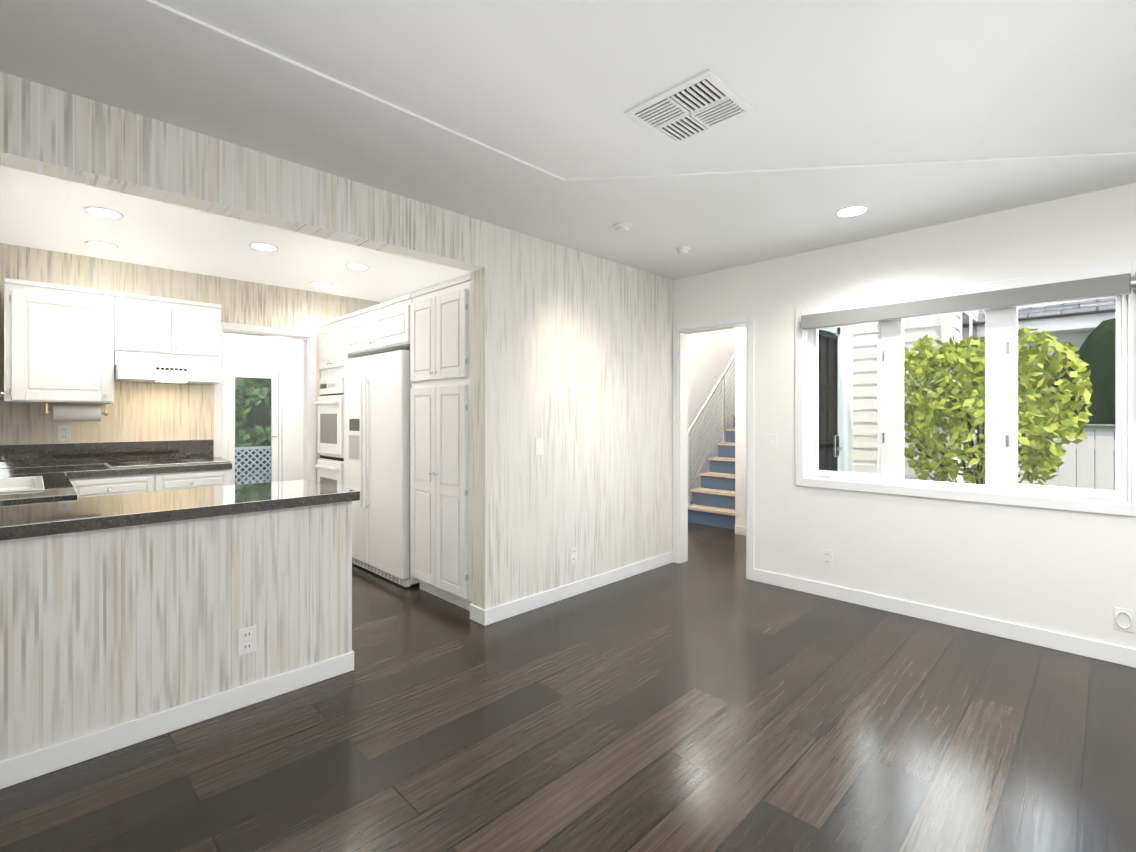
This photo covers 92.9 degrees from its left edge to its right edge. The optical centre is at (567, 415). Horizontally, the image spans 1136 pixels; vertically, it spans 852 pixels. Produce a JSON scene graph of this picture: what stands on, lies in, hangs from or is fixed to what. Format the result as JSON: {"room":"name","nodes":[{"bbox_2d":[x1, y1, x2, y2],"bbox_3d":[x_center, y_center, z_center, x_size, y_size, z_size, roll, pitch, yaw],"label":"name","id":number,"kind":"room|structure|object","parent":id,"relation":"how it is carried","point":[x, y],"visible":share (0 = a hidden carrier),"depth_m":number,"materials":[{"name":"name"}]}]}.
{"room":"empty living room","nodes":[
{"label":"empty living room","id":0,"kind":"room"},
{"bbox_2d":[0,243,380,480],"bbox_3d":[-3.135,0.045,4.652,3.370,2.510,0.120,0,0,-45],"label":"wall","id":1,"kind":"structure","parent":0,"point":[149,411],"depth_m":4.35,"materials":[{"name":"paper"}]},
{"bbox_2d":[58,425,70,440],"bbox_3d":[-3.716,0.130,3.981,0.072,0.116,0.008,0,0,-45],"label":"electrical outlet","id":2,"kind":"object","parent":1,"relation":"attached to","point":[64,432],"visible":1,"depth_m":3.98,"materials":[{"name":"white plastic"}]},
{"bbox_2d":[4,278,220,403],"bbox_3d":[-3.362,-0.495,4.069,1.225,0.810,0.379,0,0,-45],"label":"upper cabinet","id":3,"kind":"object","parent":1,"relation":"attached to","point":[62,343],"visible":0.98,"depth_m":3.79,"materials":[{"name":"white wood"}]},
{"bbox_2d":[45,403,106,420],"bbox_3d":[-3.555,-0.023,3.908,0.331,0.132,0.115,0,0,-45],"label":"paper towel holder","id":4,"kind":"object","parent":3,"relation":"attached to","point":[76,412],"visible":1,"depth_m":3.87,"materials":[{"name":"white paper"}]},
{"bbox_2d":[114,351,225,384],"bbox_3d":[-3.122,-0.364,4.223,0.662,0.216,0.497,0,0,-45],"label":"range hood","id":5,"kind":"object","parent":1,"relation":"attached to","point":[139,367],"visible":0.92,"depth_m":4.09,"materials":[{"name":"white metal"}]},
{"bbox_2d":[214,322,315,480],"bbox_3d":[-2.790,0.245,4.985,0.850,2.110,0.134,0,0,-45],"label":"door frame","id":6,"kind":"structure","parent":1,"relation":"attached to","point":[243,329],"depth_m":5.20,"materials":[{"name":"white wood"}]},
{"bbox_2d":[224,333,302,480],"bbox_3d":[-4.824,0.045,7.910,2.580,2.510,0.120,0,0,-45],"label":"wall","id":7,"kind":"structure","parent":0,"point":[241,347],"depth_m":8.33,"materials":[{"name":"white paint"}]},
{"bbox_2d":[225,364,281,484],"bbox_3d":[-4.672,0.280,8.027,0.754,2.034,0.108,0,0,-45],"label":"back door","id":8,"kind":"structure","parent":7,"relation":"in","point":[274,374],"depth_m":8.07,"materials":[{"name":"white"}]},
{"bbox_2d":[224,359,286,480],"bbox_3d":[-4.642,0.250,7.997,0.880,2.100,0.014,0,0,-45],"label":"door frame","id":9,"kind":"structure","parent":7,"relation":"attached to","point":[284,419],"depth_m":8.27,"materials":[{"name":"white wood"}]},
{"bbox_2d":[0,72,672,609],"bbox_3d":[-1.303,0.045,2.666,6.160,2.510,0.150,0,0,-45],"label":"wall","id":10,"kind":"structure","parent":0,"point":[572,357],"depth_m":3.51,"materials":[{"name":"paper"}]},
{"bbox_2d":[535,438,543,454],"bbox_3d":[-0.189,0.210,3.659,0.072,0.116,0.015,0,0,-45],"label":"light switch","id":11,"kind":"object","parent":10,"relation":"attached to","point":[539,446],"visible":1,"depth_m":3.66,"materials":[{"name":"white plastic"}]},
{"bbox_2d":[570,546,576,563],"bbox_3d":[0.042,1.010,3.894,0.072,0.116,0.008,0,0,-45],"label":"outlet","id":12,"kind":"object","parent":10,"relation":"attached to","point":[573,554],"visible":1,"depth_m":3.89,"materials":[{"name":"white plastic"}]},
{"bbox_2d":[478,551,672,625],"bbox_3d":[0.208,1.252,4.059,2.053,0.095,0.016,0,0,-45],"label":"baseboard","id":13,"kind":"structure","parent":10,"relation":"attached to","point":[504,611],"depth_m":3.83,"materials":[{"name":"white wood"}]},
{"bbox_2d":[381,273,470,302],"bbox_3d":[-1.036,0.045,4.848,0.120,2.510,2.565,0,0,-45],"label":"wall","id":14,"kind":"structure","parent":0,"point":[427,287],"depth_m":5.02,"materials":[{"name":"white paint"}]},
{"bbox_2d":[346,294,411,355],"bbox_3d":[-1.361,-0.720,4.612,0.664,0.360,1.130,0,0,-45],"label":"upper cabinet","id":15,"kind":"object","parent":14,"relation":"attached to","point":[384,327],"visible":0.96,"depth_m":4.36,"materials":[{"name":"white wood"}]},
{"bbox_2d":[0,502,1135,851],"bbox_3d":[-0.041,1.360,4.827,11.400,0.120,11.400,0,0,-45],"label":"floor","id":16,"kind":"structure","parent":0,"point":[706,696],"depth_m":2.13,"materials":[{"name":"brown wood"}]},
{"bbox_2d":[0,472,77,503],"bbox_3d":[-3.027,0.674,2.796,0.658,1.251,1.395,0,0,-45],"label":"countertop","id":17,"kind":"structure","parent":16,"relation":"on","point":[32,487],"depth_m":2.81,"materials":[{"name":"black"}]},
{"bbox_2d":[0,499,159,788],"bbox_3d":[-2.219,0.867,2.124,0.853,0.866,0.676,0,0,-45],"label":"base cabinet","id":18,"kind":"object","parent":16,"relation":"on","point":[127,619],"depth_m":2.03,"materials":[{"name":"white wood"}]},
{"bbox_2d":[0,439,231,496],"bbox_3d":[-3.392,0.752,3.848,1.628,1.095,0.649,0,0,-45],"label":"base cabinet","id":19,"kind":"object","parent":16,"relation":"on","point":[99,468],"depth_m":3.96,"materials":[{"name":"white"}]},
{"bbox_2d":[136,491,267,734],"bbox_3d":[-1.804,0.867,2.538,0.521,0.866,0.676,0,0,-45],"label":"base cabinet","id":20,"kind":"object","parent":16,"relation":"on","point":[196,530],"depth_m":2.29,"materials":[{"name":"white wood"}]},
{"bbox_2d":[232,483,355,710],"bbox_3d":[-1.526,0.867,2.812,0.519,0.866,0.679,0,0,-45],"label":"base cabinet","id":21,"kind":"object","parent":16,"relation":"on","point":[292,556],"depth_m":2.55,"materials":[{"name":"white wood"}]},
{"bbox_2d":[314,315,363,486],"bbox_3d":[-2.006,0.200,5.233,0.700,2.200,0.644,0,0,-45],"label":"tall cabinet","id":22,"kind":"object","parent":16,"relation":"on","point":[333,357],"visible":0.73,"depth_m":4.99,"materials":[{"name":"white wood"}]},
{"bbox_2d":[344,350,419,586],"bbox_3d":[-1.381,0.399,4.593,0.720,1.778,1.050,0,0,-45],"label":"refrigerator","id":23,"kind":"object","parent":16,"relation":"on","point":[377,387],"visible":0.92,"depth_m":4.25,"materials":[{"name":"white metal"}]},
{"bbox_2d":[410,275,470,610],"bbox_3d":[-0.685,0.200,3.934,0.664,2.200,0.766,0,0,-45],"label":"pantry","id":24,"kind":"object","parent":16,"relation":"on","point":[440,443],"visible":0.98,"depth_m":3.69,"materials":[{"name":"white wood"}]},
{"bbox_2d":[688,415,734,529],"bbox_3d":[2.577,0.184,7.240,2.565,2.232,0.810,0,0,-45],"label":"stairs","id":25,"kind":"structure","parent":16,"relation":"on","point":[713,500],"depth_m":6.66,"materials":[{"name":"blue wood"}]},
{"bbox_2d":[688,353,734,505],"bbox_3d":[2.281,-0.378,7.453,2.484,2.980,0.080,0,0,-45],"label":"stair railing","id":26,"kind":"object","parent":25,"relation":"attached to","point":[722,378],"visible":0.46,"depth_m":7.01,"materials":[{"name":"silver metal"}]},
{"bbox_2d":[0,0,1135,301],"bbox_3d":[-1.783,-1.265,3.091,6.480,0.130,11.400,0,0,-45],"label":"ceiling","id":27,"kind":"structure","parent":0,"point":[559,88],"depth_m":2.16,"materials":[{"name":"white paint"}]},
{"bbox_2d":[85,241,118,249],"bbox_3d":[-3.281,-1.198,3.800,0.184,0.004,0.184,0,0,-45],"label":"recessed light","id":28,"kind":"object","parent":27,"relation":"in","point":[99,244],"visible":1,"depth_m":3.80,"materials":[{"name":"white"}]},
{"bbox_2d":[83,206,123,218],"bbox_3d":[-2.744,-1.198,3.191,0.184,0.004,0.184,0,0,-45],"label":"recessed light","id":29,"kind":"object","parent":27,"relation":"in","point":[104,212],"visible":1,"depth_m":3.18,"materials":[{"name":"white"}]},
{"bbox_2d":[249,243,278,250],"bbox_3d":[-2.164,-1.198,3.841,0.184,0.004,0.184,0,0,-45],"label":"recessed light","id":30,"kind":"object","parent":27,"relation":"in","point":[263,246],"visible":1,"depth_m":3.83,"materials":[{"name":"white"}]},
{"bbox_2d":[310,282,331,286],"bbox_3d":[-2.261,-1.198,4.944,0.184,0.004,0.184,0,0,-45],"label":"recessed light","id":31,"kind":"object","parent":27,"relation":"in","point":[320,284],"visible":1,"depth_m":4.93,"materials":[{"name":"white"}]},
{"bbox_2d":[345,263,369,269],"bbox_3d":[-1.696,-1.198,4.349,0.184,0.004,0.184,0,0,-45],"label":"recessed light","id":32,"kind":"object","parent":27,"relation":"in","point":[356,266],"visible":1,"depth_m":4.33,"materials":[{"name":"white"}]},
{"bbox_2d":[612,223,631,233],"bbox_3d":[0.342,-1.183,3.423,0.124,0.034,0.124,0,0,-45],"label":"smoke detector","id":33,"kind":"object","parent":27,"relation":"attached to","point":[621,228],"visible":1,"depth_m":3.39,"materials":[{"name":"white plastic"}]},
{"bbox_2d":[676,247,689,254],"bbox_3d":[0.827,-1.183,3.886,0.100,0.034,0.100,0,0,-45],"label":"smoke detector","id":34,"kind":"object","parent":27,"relation":"attached to","point":[682,250],"visible":1,"depth_m":3.86,"materials":[{"name":"white plastic"}]},
{"bbox_2d":[624,70,755,145],"bbox_3d":[0.485,-1.204,2.147,0.360,0.013,0.380,0,0,-45],"label":"ceiling vent","id":35,"kind":"object","parent":27,"relation":"in","point":[700,104],"visible":1,"depth_m":2.12,"materials":[{"name":"white metal"}]},
{"bbox_2d":[834,205,869,217],"bbox_3d":[1.668,-1.198,3.170,0.184,0.004,0.184,0,0,-45],"label":"recessed light","id":36,"kind":"object","parent":27,"relation":"in","point":[852,211],"visible":1,"depth_m":3.17,"materials":[{"name":"white"}]},
{"bbox_2d":[688,329,731,494],"bbox_3d":[1.477,-1.200,7.837,4.840,5.000,0.120,0,0,-45],"label":"wall","id":37,"kind":"structure","parent":0,"point":[710,354],"depth_m":8.44,"materials":[{"name":"white paint"}]},
{"bbox_2d":[732,327,745,526],"bbox_3d":[3.123,-1.200,7.121,3.520,5.000,0.120,0,0,-45],"label":"wall","id":38,"kind":"structure","parent":0,"point":[738,334],"depth_m":5.88,"materials":[{"name":"white paint"}]},
{"bbox_2d":[735,525,745,535],"bbox_3d":[2.176,1.253,5.569,0.013,0.095,0.980,0,0,-45],"label":"baseboard","id":39,"kind":"structure","parent":38,"relation":"attached to","point":[740,530],"depth_m":5.86,"materials":[{"name":"white wood"}]},
{"bbox_2d":[673,183,1135,648],"bbox_3d":[2.086,-1.200,3.714,0.120,5.000,6.820,0,0,-45],"label":"wall","id":40,"kind":"structure","parent":0,"point":[1071,573],"depth_m":3.41,"materials":[{"name":"white paint"}]},
{"bbox_2d":[673,314,753,580],"bbox_3d":[1.239,0.253,4.554,0.134,2.095,0.755,0,0,-45],"label":"door frame","id":41,"kind":"structure","parent":40,"relation":"attached to","point":[681,332],"depth_m":4.74,"materials":[{"name":"white wood"}]},
{"bbox_2d":[762,434,776,448],"bbox_3d":[1.551,0.200,4.155,0.015,0.116,0.118,0,0,-45],"label":"light switch","id":42,"kind":"object","parent":40,"relation":"attached to","point":[769,441],"visible":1,"depth_m":4.16,"materials":[{"name":"white plastic"}]},
{"bbox_2d":[822,549,832,566],"bbox_3d":[1.853,1.020,3.856,0.008,0.116,0.072,0,0,-45],"label":"outlet","id":43,"kind":"object","parent":40,"relation":"attached to","point":[827,557],"visible":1,"depth_m":3.85,"materials":[{"name":"white plastic"}]},
{"bbox_2d":[754,569,1135,667],"bbox_3d":[2.883,1.252,2.821,0.013,0.095,4.030,0,0,-45],"label":"baseboard","id":44,"kind":"structure","parent":40,"relation":"attached to","point":[1112,653],"depth_m":3.28,"materials":[{"name":"white wood"}]},
{"bbox_2d":[795,262,1135,515],"bbox_3d":[2.364,-0.135,3.420,0.142,1.310,1.790,0,0,-45],"label":"window","id":45,"kind":"structure","parent":40,"relation":"in","point":[1001,367],"depth_m":3.23,"materials":[{"name":"white"}]},
{"bbox_2d":[801,272,1135,329],"bbox_3d":[2.309,-0.347,3.342,0.068,0.766,1.693,0,0,-45],"label":"roller blind","id":46,"kind":"object","parent":45,"relation":"attached to","point":[1111,285],"visible":1,"depth_m":3.17,"materials":[{"name":"grey fabric"}]},
{"bbox_2d":[1114,607,1132,632],"bbox_3d":[2.892,1.065,2.809,0.017,0.116,0.072,0,0,-45],"label":"outlet plate","id":47,"kind":"object","parent":40,"relation":"attached to","point":[1123,619],"visible":1,"depth_m":2.81,"materials":[{"name":"white plastic"}]},
{"label":"outside","id":48,"kind":"structure","parent":0,"visible":0},
{"bbox_2d":[235,470,270,483],"bbox_3d":[0.318,1.500,8.716,19.000,0.100,28.000,0,0,-45],"label":"ground","id":49,"kind":"structure","parent":48,"point":[250,475],"depth_m":12.80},
{"bbox_2d":[232,367,270,471],"bbox_3d":[-8.523,-0.582,12.473,11.600,6.504,4.853,0,0,-45],"label":"tree","id":50,"kind":"object","parent":49,"relation":"on","point":[249,399],"depth_m":12.71,"materials":[{"name":"green plant"}]},
{"bbox_2d":[235,446,270,484],"bbox_3d":[-5.225,0.990,9.283,6.290,0.920,0.030,0,0,-45],"label":"lattice","id":51,"kind":"object","parent":49,"relation":"on","point":[252,461],"depth_m":9.16,"materials":[{"name":"white wood"}]},
{"bbox_2d":[819,326,852,471],"bbox_3d":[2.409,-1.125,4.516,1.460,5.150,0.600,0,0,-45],"label":"entry door","id":52,"kind":"structure","parent":49,"relation":"on","point":[838,356],"depth_m":4.88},
{"bbox_2d":[853,297,1115,483],"bbox_3d":[8.309,-1.880,5.118,4.905,6.660,10.020,0,0,-45],"label":"house","id":53,"kind":"structure","parent":49,"relation":"on","point":[1052,318],"depth_m":6.40,"materials":[{"name":"white"}]},
{"bbox_2d":[904,326,1093,485],"bbox_3d":[3.742,0.338,4.904,1.174,2.227,1.485,0,0,-45],"label":"bush","id":54,"kind":"object","parent":49,"relation":"on","point":[1025,367],"depth_m":4.68,"materials":[{"name":"green plant"}]},
{"bbox_2d":[1018,424,1115,490],"bbox_3d":[7.377,0.772,3.648,0.100,1.355,6.855,0,0,-45],"label":"fence","id":55,"kind":"object","parent":49,"relation":"on","point":[1073,459],"depth_m":5.59,"materials":[{"name":"white wood"}]},
{"bbox_2d":[1048,318,1115,488],"bbox_3d":[6.717,0.274,4.804,0.576,3.256,3.695,0,0,-45],"label":"tree","id":56,"kind":"object","parent":49,"relation":"on","point":[1104,370],"depth_m":5.75,"materials":[{"name":"green plant"}]}
]}

